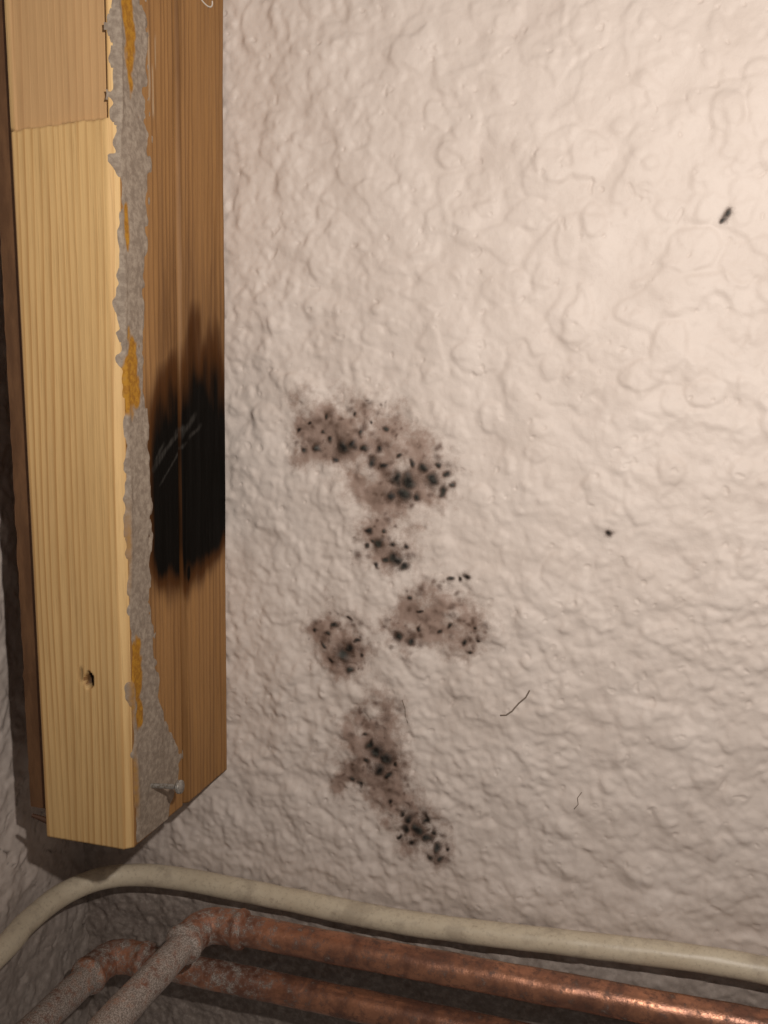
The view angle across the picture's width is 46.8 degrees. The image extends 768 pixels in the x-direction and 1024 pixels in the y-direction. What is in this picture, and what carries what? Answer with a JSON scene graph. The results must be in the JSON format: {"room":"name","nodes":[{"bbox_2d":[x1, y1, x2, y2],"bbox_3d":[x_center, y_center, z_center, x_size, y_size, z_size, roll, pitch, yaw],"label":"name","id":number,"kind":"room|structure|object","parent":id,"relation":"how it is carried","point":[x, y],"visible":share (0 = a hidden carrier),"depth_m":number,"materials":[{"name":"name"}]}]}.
{"room":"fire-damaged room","nodes":[
{"label":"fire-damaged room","id":0,"kind":"room"},
{"bbox_2d":[0,239,90,1023],"bbox_3d":[-0.252,0.009,0.327,0.008,0.699,0.431,2,8,17],"label":"wall","id":1,"kind":"structure","parent":0,"point":[32,862],"depth_m":0.50,"materials":[{"name":"paint"}]},
{"bbox_2d":[83,0,767,1023],"bbox_3d":[0.081,-0.007,0.448,0.569,0.700,0.007,2,8,17],"label":"wall","id":2,"kind":"structure","parent":0,"point":[496,271],"depth_m":0.45,"materials":[{"name":"paint"}]},
{"bbox_2d":[4,0,226,849],"bbox_3d":[-0.126,-0.095,0.446,0.074,0.505,0.100,2,8,17],"label":"timber post","id":3,"kind":"object","parent":2,"relation":"attached to","point":[116,106],"visible":1,"depth_m":0.42,"materials":[{"name":"brown wood"}]},
{"bbox_2d":[0,0,45,808],"bbox_3d":[-0.159,-0.101,0.459,0.012,0.492,0.094,2,8,17],"label":"batten","id":4,"kind":"object","parent":3,"relation":"attached to","point":[9,260],"visible":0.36,"depth_m":0.42,"materials":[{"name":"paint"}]},
{"bbox_2d":[16,938,531,1023],"bbox_3d":[0.036,0.290,0.300,0.540,0.023,0.341,2,8,17],"label":"copper pipe","id":5,"kind":"object","parent":2,"relation":"attached to","point":[90,973],"visible":0.93,"depth_m":0.49,"materials":[{"name":"brown metal"}]},
{"bbox_2d":[0,863,767,985],"bbox_3d":[0.032,0.245,0.304,0.554,0.026,0.356,2,8,17],"label":"cable","id":6,"kind":"object","parent":2,"relation":"attached to","point":[715,961],"visible":1,"depth_m":0.48,"materials":[{"name":"white plastic"}]},
{"bbox_2d":[87,907,767,1023],"bbox_3d":[0.067,0.255,0.282,0.472,0.028,0.337,2,8,17],"label":"copper pipe","id":7,"kind":"object","parent":2,"relation":"attached to","point":[237,929],"visible":1,"depth_m":0.45,"materials":[{"name":"brown metal"}]},
{"bbox_2d":[500,690,529,715],"bbox_3d":[0.069,0.100,0.465,0.015,0.016,0.002,2,8,15],"label":"thread","id":8,"kind":"object","parent":2,"relation":"attached to","point":[529,690],"visible":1,"depth_m":0.47,"materials":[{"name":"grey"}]}
]}

